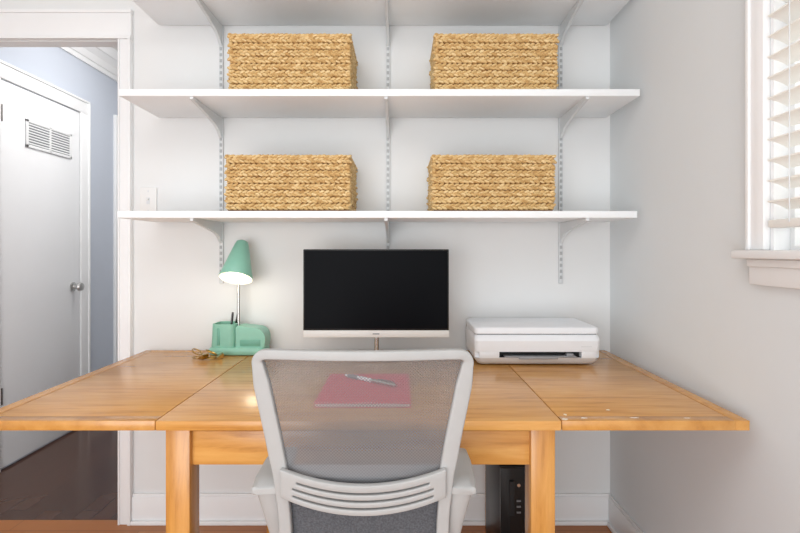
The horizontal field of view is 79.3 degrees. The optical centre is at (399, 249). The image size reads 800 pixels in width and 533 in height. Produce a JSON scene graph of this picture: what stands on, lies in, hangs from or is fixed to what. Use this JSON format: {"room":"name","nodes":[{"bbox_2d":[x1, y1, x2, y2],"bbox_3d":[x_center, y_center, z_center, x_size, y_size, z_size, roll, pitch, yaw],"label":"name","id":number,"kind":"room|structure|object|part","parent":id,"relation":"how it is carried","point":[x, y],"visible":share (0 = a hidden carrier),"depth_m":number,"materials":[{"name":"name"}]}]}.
{"room":"office","nodes":[
{"label":"office","id":0,"kind":"room"},
{"bbox_2d":[0,47,117,469],"bbox_3d":[-2.200,-0.125,3.230,0.100,2.620,2.140,0,0,0],"label":"wall","id":1,"kind":"structure","parent":0,"point":[53,65],"depth_m":3.44,"materials":[{"name":"blue paint"}]},
{"bbox_2d":[1,80,83,467],"bbox_3d":[-2.111,0.129,2.897,0.078,2.088,0.646,0,0,0],"label":"door","id":2,"kind":"structure","parent":1,"relation":"in","point":[41,286],"depth_m":2.83,"materials":[{"name":"white paint"}]},
{"bbox_2d":[25,119,71,158],"bbox_3d":[-2.133,-0.670,2.945,0.010,0.160,0.380,0,0,0],"label":"vent grille","id":3,"kind":"object","parent":2,"relation":"attached to","point":[41,137],"depth_m":2.93,"materials":[{"name":"white metal"}]},
{"bbox_3d":[-2.105,0.240,3.155,0.066,0.060,0.060,0,0,0],"label":"knob","id":4,"kind":"part","parent":2,"relation":"part of","materials":[{"name":"silver metal"}]},
{"bbox_2d":[0,60,90,471],"bbox_3d":[-2.135,0.086,2.904,0.030,2.197,0.817,0,0,0],"label":"trim","id":5,"kind":"structure","parent":1,"relation":"attached to","point":[10,73],"depth_m":3.24,"materials":[{"name":"white paint"}]},
{"bbox_2d":[59,47,117,81],"bbox_3d":[-2.094,-1.355,3.230,0.112,0.160,2.140,0,0,0],"label":"trim","id":6,"kind":"structure","parent":1,"relation":"attached to","point":[104,60],"depth_m":3.38,"materials":[{"name":"white paint"}]},
{"bbox_2d":[113,115,117,362],"bbox_3d":[-2.139,0.085,3.670,0.022,2.200,0.100,0,0,0],"label":"trim","id":7,"kind":"structure","parent":1,"relation":"attached to","point":[115,117],"depth_m":3.62,"materials":[{"name":"white paint"}]},
{"bbox_2d":[0,0,609,492],"bbox_3d":[-0.819,-0.125,2.130,3.763,2.620,0.060,0,0,0],"label":"wall","id":8,"kind":"structure","parent":0,"point":[497,269],"depth_m":2.10,"materials":[{"name":"paint"}]},
{"bbox_2d":[0,41,117,46],"bbox_3d":[-1.623,0.138,2.130,0.823,2.095,0.060,0,0,0],"label":"trim","id":9,"kind":"structure","parent":8,"relation":"attached to","point":[2,43],"depth_m":2.13,"materials":[{"name":"white paint"}]},
{"bbox_2d":[0,9,132,525],"bbox_3d":[-1.622,0.073,2.087,0.928,2.223,0.026,0,0,0],"label":"trim","id":10,"kind":"structure","parent":8,"relation":"attached to","point":[15,24],"depth_m":2.08,"materials":[{"name":"white paint"}]},
{"bbox_2d":[140,188,156,210],"bbox_3d":[-1.091,-0.213,2.092,0.072,0.116,0.016,0,0,0],"label":"light switch","id":11,"kind":"object","parent":8,"relation":"attached to","point":[148,196],"visible":0.89,"depth_m":2.09,"materials":[{"name":"plastic"}]},
{"bbox_2d":[219,25,223,283],"bbox_3d":[-0.774,-0.560,2.094,0.017,1.410,0.012,0,0,0],"label":"shelf rail","id":12,"kind":"object","parent":8,"relation":"attached to","point":[221,48],"visible":0.62,"depth_m":2.09,"materials":[{"name":"white metal"}]},
{"bbox_2d":[190,96,221,137],"bbox_3d":[-0.774,-0.526,1.940,0.012,0.088,0.296,0,0,0],"label":"shelf bracket","id":13,"kind":"object","parent":12,"relation":"attached to","point":[215,119],"visible":1,"depth_m":1.97,"materials":[{"name":"white metal"}]},
{"bbox_2d":[190,218,221,242],"bbox_3d":[-0.774,-0.074,1.940,0.012,0.088,0.296,0,0,0],"label":"shelf bracket","id":14,"kind":"object","parent":12,"relation":"attached to","point":[214,227],"visible":1,"depth_m":1.98,"materials":[{"name":"white metal"}]},
{"bbox_2d":[195,0,221,45],"bbox_3d":[-0.774,-0.925,1.940,0.012,0.088,0.296,0,0,0],"label":"shelf bracket","id":15,"kind":"object","parent":12,"relation":"attached to","point":[216,25],"visible":1,"depth_m":1.99,"materials":[{"name":"white metal"}]},
{"bbox_2d":[131,493,609,525],"bbox_3d":[-0.123,1.120,2.087,2.072,0.130,0.026,0,0,0],"label":"baseboard","id":16,"kind":"structure","parent":8,"relation":"attached to","point":[148,509],"depth_m":2.09,"materials":[{"name":"white paint"}]},
{"bbox_2d":[117,211,636,221],"bbox_3d":[-0.085,-0.132,1.938,1.929,0.026,0.296,0,0,0],"label":"wall shelf","id":17,"kind":"object","parent":8,"relation":"attached to","point":[151,216],"visible":1,"depth_m":1.79,"materials":[{"name":"white laminate"}]},
{"bbox_2d":[224,154,357,210],"bbox_3d":[-0.424,-0.255,1.956,0.490,0.217,0.279,0,0,0],"label":"woven basket","id":18,"kind":"object","parent":17,"relation":"on","point":[259,182],"visible":0.98,"depth_m":1.83,"materials":[{"name":"beige wicker"}]},
{"bbox_2d":[426,154,556,210],"bbox_3d":[0.354,-0.255,1.956,0.484,0.217,0.279,0,0,0],"label":"woven basket","id":19,"kind":"object","parent":17,"relation":"on","point":[464,182],"visible":0.96,"depth_m":1.83,"materials":[{"name":"beige wicker"}]},
{"bbox_2d":[119,89,639,117],"bbox_3d":[-0.076,-0.584,1.938,1.932,0.026,0.296,0,0,0],"label":"wall shelf","id":20,"kind":"object","parent":8,"relation":"attached to","point":[162,103],"visible":1,"depth_m":1.86,"materials":[{"name":"white laminate"}]},
{"bbox_2d":[227,33,357,88],"bbox_3d":[-0.418,-0.710,1.956,0.480,0.224,0.279,0,0,0],"label":"woven basket","id":21,"kind":"object","parent":20,"relation":"on","point":[261,60],"visible":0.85,"depth_m":1.83,"materials":[{"name":"beige wicker"}]},
{"bbox_2d":[429,33,559,88],"bbox_3d":[0.364,-0.710,1.956,0.484,0.224,0.279,0,0,0],"label":"woven basket","id":22,"kind":"object","parent":20,"relation":"on","point":[457,61],"visible":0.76,"depth_m":1.83,"materials":[{"name":"beige wicker"}]},
{"bbox_2d":[132,0,628,24],"bbox_3d":[-0.074,-0.983,1.938,1.935,0.026,0.296,0,0,0],"label":"wall shelf","id":23,"kind":"object","parent":8,"relation":"attached to","point":[163,12],"visible":1,"depth_m":1.97,"materials":[{"name":"white laminate"}]},
{"bbox_2d":[386,25,389,248],"bbox_3d":[-0.052,-0.560,2.094,0.017,1.410,0.012,0,0,0],"label":"shelf rail","id":24,"kind":"object","parent":8,"relation":"attached to","point":[387,47],"visible":0.5,"depth_m":2.09,"materials":[{"name":"white metal"}]},
{"bbox_2d":[384,96,388,137],"bbox_3d":[-0.052,-0.526,1.940,0.012,0.088,0.296,0,0,0],"label":"shelf bracket","id":25,"kind":"object","parent":24,"relation":"attached to","point":[385,97],"visible":1,"depth_m":1.93,"materials":[{"name":"white metal"}]},
{"bbox_2d":[384,218,388,242],"bbox_3d":[-0.052,-0.074,1.940,0.012,0.088,0.296,0,0,0],"label":"shelf bracket","id":26,"kind":"object","parent":24,"relation":"attached to","point":[386,220],"visible":1,"depth_m":1.94,"materials":[{"name":"white metal"}]},
{"bbox_2d":[385,0,388,45],"bbox_3d":[-0.052,-0.925,1.940,0.012,0.088,0.296,0,0,0],"label":"shelf bracket","id":27,"kind":"object","parent":24,"relation":"attached to","point":[386,1],"visible":1,"depth_m":1.97,"materials":[{"name":"white metal"}]},
{"bbox_2d":[558,25,562,283],"bbox_3d":[0.696,-0.560,2.094,0.017,1.410,0.012,0,0,0],"label":"shelf rail","id":28,"kind":"object","parent":8,"relation":"attached to","point":[560,48],"visible":0.66,"depth_m":2.09,"materials":[{"name":"white metal"}]},
{"bbox_2d":[560,0,583,45],"bbox_3d":[0.696,-0.925,1.940,0.012,0.088,0.296,0,0,0],"label":"shelf bracket","id":29,"kind":"object","parent":28,"relation":"attached to","point":[564,26],"visible":1,"depth_m":1.99,"materials":[{"name":"white metal"}]},
{"bbox_2d":[560,96,588,137],"bbox_3d":[0.696,-0.526,1.940,0.012,0.088,0.296,0,0,0],"label":"shelf bracket","id":30,"kind":"object","parent":28,"relation":"attached to","point":[568,116],"visible":1,"depth_m":1.97,"materials":[{"name":"white metal"}]},
{"bbox_2d":[560,218,588,242],"bbox_3d":[0.696,-0.074,1.940,0.012,0.088,0.296,0,0,0],"label":"shelf bracket","id":31,"kind":"object","parent":28,"relation":"attached to","point":[566,227],"visible":1,"depth_m":1.98,"materials":[{"name":"white metal"}]},
{"bbox_2d":[0,431,611,532],"bbox_3d":[-0.874,1.210,1.400,3.853,0.050,6.000,0,0,0],"label":"floor","id":32,"kind":"structure","parent":0,"point":[74,476],"depth_m":2.35,"materials":[{"name":"brown wood"}]},
{"bbox_2d":[251,348,475,532],"bbox_3d":[-0.076,0.693,1.251,0.604,0.984,0.599,0,0,0],"label":"office chair","id":33,"kind":"object","parent":32,"relation":"on","point":[316,476],"visible":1,"depth_m":0.99,"materials":[{"name":"white plastic"}]},
{"bbox_3d":[-0.283,0.501,1.113,0.071,0.026,0.206,0,0,0],"label":"armrest","id":34,"kind":"part","parent":33,"relation":"part of","materials":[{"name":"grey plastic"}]},
{"bbox_3d":[-0.269,0.629,1.090,0.086,0.251,0.150,0,0,0],"label":"arm post","id":35,"kind":"part","parent":33,"relation":"part of","materials":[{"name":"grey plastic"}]},
{"bbox_3d":[-0.076,0.372,0.995,0.425,0.315,0.056,0,0,0],"label":"panel","id":36,"kind":"part","parent":33,"relation":"part of","materials":[{"name":"grey fabric"}]},
{"bbox_3d":[-0.076,0.589,1.036,0.337,0.212,0.045,0,0,0],"label":"panel","id":37,"kind":"part","parent":33,"relation":"part of","materials":[{"name":"fabric"}]},
{"bbox_3d":[0.117,0.629,1.090,0.086,0.251,0.150,0,0,0],"label":"arm post","id":38,"kind":"part","parent":33,"relation":"part of","materials":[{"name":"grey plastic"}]},
{"bbox_3d":[0.132,0.501,1.113,0.071,0.026,0.206,0,0,0],"label":"armrest","id":39,"kind":"part","parent":33,"relation":"part of","materials":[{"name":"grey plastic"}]},
{"bbox_2d":[0,350,749,532],"bbox_3d":[-0.104,0.807,1.645,1.971,0.755,0.861,0,0,0],"label":"desk","id":40,"kind":"object","parent":32,"relation":"on","point":[207,410],"visible":0.7,"depth_m":1.30,"materials":[{"name":"brown wood"}]},
{"bbox_3d":[-0.570,0.820,1.268,0.063,0.730,0.063,0,0,0],"label":"leg","id":41,"kind":"part","parent":40,"relation":"part of","materials":[{"name":"brown wood"}]},
{"bbox_2d":[192,348,208,359],"bbox_3d":[-0.792,0.409,1.907,0.066,0.038,0.034,0,0,21],"label":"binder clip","id":42,"kind":"object","parent":40,"relation":"on","point":[204,356],"visible":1,"depth_m":1.90,"materials":[{"name":"gold metal"}]},
{"bbox_2d":[206,349,223,358],"bbox_3d":[-0.731,0.409,1.907,0.066,0.038,0.034,0,0,-25],"label":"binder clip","id":43,"kind":"object","parent":40,"relation":"on","point":[221,355],"visible":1,"depth_m":1.90,"materials":[{"name":"gold metal"}]},
{"bbox_2d":[209,240,270,354],"bbox_3d":[-0.669,0.193,1.985,0.234,0.473,0.171,0,0,0],"label":"desk lamp","id":44,"kind":"object","parent":40,"relation":"on","point":[227,338],"visible":1,"depth_m":1.98,"materials":[{"name":"green plastic"}]},
{"bbox_3d":[-0.660,0.050,1.966,0.130,0.187,0.142,0,0,37],"label":"lamp shade","id":45,"kind":"part","parent":44,"relation":"part of","materials":[{"name":"green metal"}]},
{"bbox_3d":[-0.665,0.097,1.967,0.068,0.068,0.068,0,0,0],"label":"light bulb","id":46,"kind":"part","parent":44,"relation":"part of","materials":[{"name":"white glass"}]},
{"bbox_2d":[314,374,410,407],"bbox_3d":[-0.102,0.423,1.470,0.265,0.014,0.321,0,0,0],"label":"notebook","id":47,"kind":"object","parent":40,"relation":"on","point":[332,374],"visible":0.41,"depth_m":1.41,"materials":[{"name":"paper"}]},
{"bbox_2d":[345,374,396,386],"bbox_3d":[-0.098,0.408,1.526,0.214,0.018,0.013,0,0,37],"label":"pen","id":48,"kind":"object","parent":47,"relation":"on","point":[345,374],"visible":0.41,"depth_m":1.51,"materials":[{"name":"white plastic"}]},
{"bbox_2d":[303,249,448,361],"bbox_3d":[-0.092,0.213,1.935,0.563,0.432,0.160,0,0,0],"label":"monitor","id":49,"kind":"object","parent":40,"relation":"on","point":[376,293],"visible":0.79,"depth_m":1.86,"materials":[{"name":"black plastic"}]},
{"bbox_3d":[0.394,0.820,2.026,0.063,0.730,0.063,0,0,0],"label":"leg","id":50,"kind":"part","parent":40,"relation":"part of","materials":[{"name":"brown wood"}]},
{"bbox_2d":[465,318,599,363],"bbox_3d":[0.510,0.359,1.919,0.469,0.142,0.282,0,0,0],"label":"printer","id":51,"kind":"object","parent":40,"relation":"on","point":[489,340],"visible":1,"depth_m":1.80,"materials":[{"name":"white plastic"}]},
{"bbox_3d":[0.510,0.300,1.927,0.467,0.024,0.263,0,0,0],"label":"scanner lid","id":52,"kind":"part","parent":51,"relation":"part of","materials":[{"name":"white plastic"}]},
{"bbox_2d":[503,352,576,358],"bbox_3d":[0.520,0.394,1.796,0.265,0.019,0.036,0,0,0],"label":"tray","id":53,"kind":"object","parent":51,"relation":"on","point":[506,355],"depth_m":1.80,"materials":[{"name":"black plastic"}]},
{"bbox_3d":[0.366,0.820,1.268,0.063,0.730,0.063,0,0,0],"label":"leg","id":54,"kind":"part","parent":40,"relation":"part of","materials":[{"name":"brown wood"}]},
{"bbox_2d":[486,465,524,532],"bbox_3d":[0.402,0.975,1.830,0.100,0.420,0.310,0,0,0],"label":"computer tower","id":55,"kind":"object","parent":32,"relation":"on","point":[505,484],"visible":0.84,"depth_m":1.69,"materials":[{"name":"black plastic"}]},
{"bbox_3d":[0.402,0.969,1.695,0.098,0.404,0.034,0,0,0],"label":"panel","id":56,"kind":"part","parent":55,"relation":"part of","materials":[{"name":"black plastic"}]},
{"bbox_2d":[610,0,799,532],"bbox_3d":[0.983,-0.125,0.250,0.140,2.620,3.700,0,0,0],"label":"wall","id":57,"kind":"structure","parent":0,"point":[685,312],"depth_m":1.49,"materials":[{"name":"grey paint"}]},
{"bbox_2d":[607,494,643,532],"bbox_3d":[0.900,1.120,0.245,0.026,0.130,3.690,0,0,0],"label":"baseboard","id":58,"kind":"structure","parent":57,"relation":"attached to","point":[619,520],"depth_m":1.99,"materials":[{"name":"white paint"}]},
{"bbox_2d":[731,0,799,288],"bbox_3d":[0.961,-0.543,0.743,0.185,1.263,1.055,0,0,0],"label":"window","id":59,"kind":"structure","parent":57,"relation":"in","point":[779,266],"depth_m":1.19,"materials":[{"name":"white paint"}]},
{"bbox_3d":[0.961,0.015,0.743,0.185,0.030,1.055,0,0,0],"label":"sill","id":60,"kind":"part","parent":59,"relation":"part of","materials":[{"name":"white paint"}]},
{"bbox_2d":[768,0,799,227],"bbox_3d":[0.918,-0.577,0.747,0.059,1.047,0.854,0,0,0],"label":"window blind","id":61,"kind":"object","parent":59,"relation":"attached to","point":[790,12],"visible":1,"depth_m":1.14,"materials":[{"name":"white plastic"}]},
{"bbox_3d":[0.918,-0.063,0.747,0.050,0.020,0.854,0,0,0],"label":"rail","id":62,"kind":"part","parent":61,"relation":"part of","materials":[{"name":"white wood"}]},
{"bbox_3d":[0.890,-0.560,1.104,0.003,0.990,0.002,0,0,0],"label":"cord","id":63,"kind":"part","parent":61,"relation":"part of","materials":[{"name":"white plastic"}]},
{"bbox_3d":[0.964,-0.551,0.745,0.022,1.103,0.869,0,0,0],"label":"sash","id":64,"kind":"part","parent":59,"relation":"part of","materials":[{"name":"white paint"}]}
]}

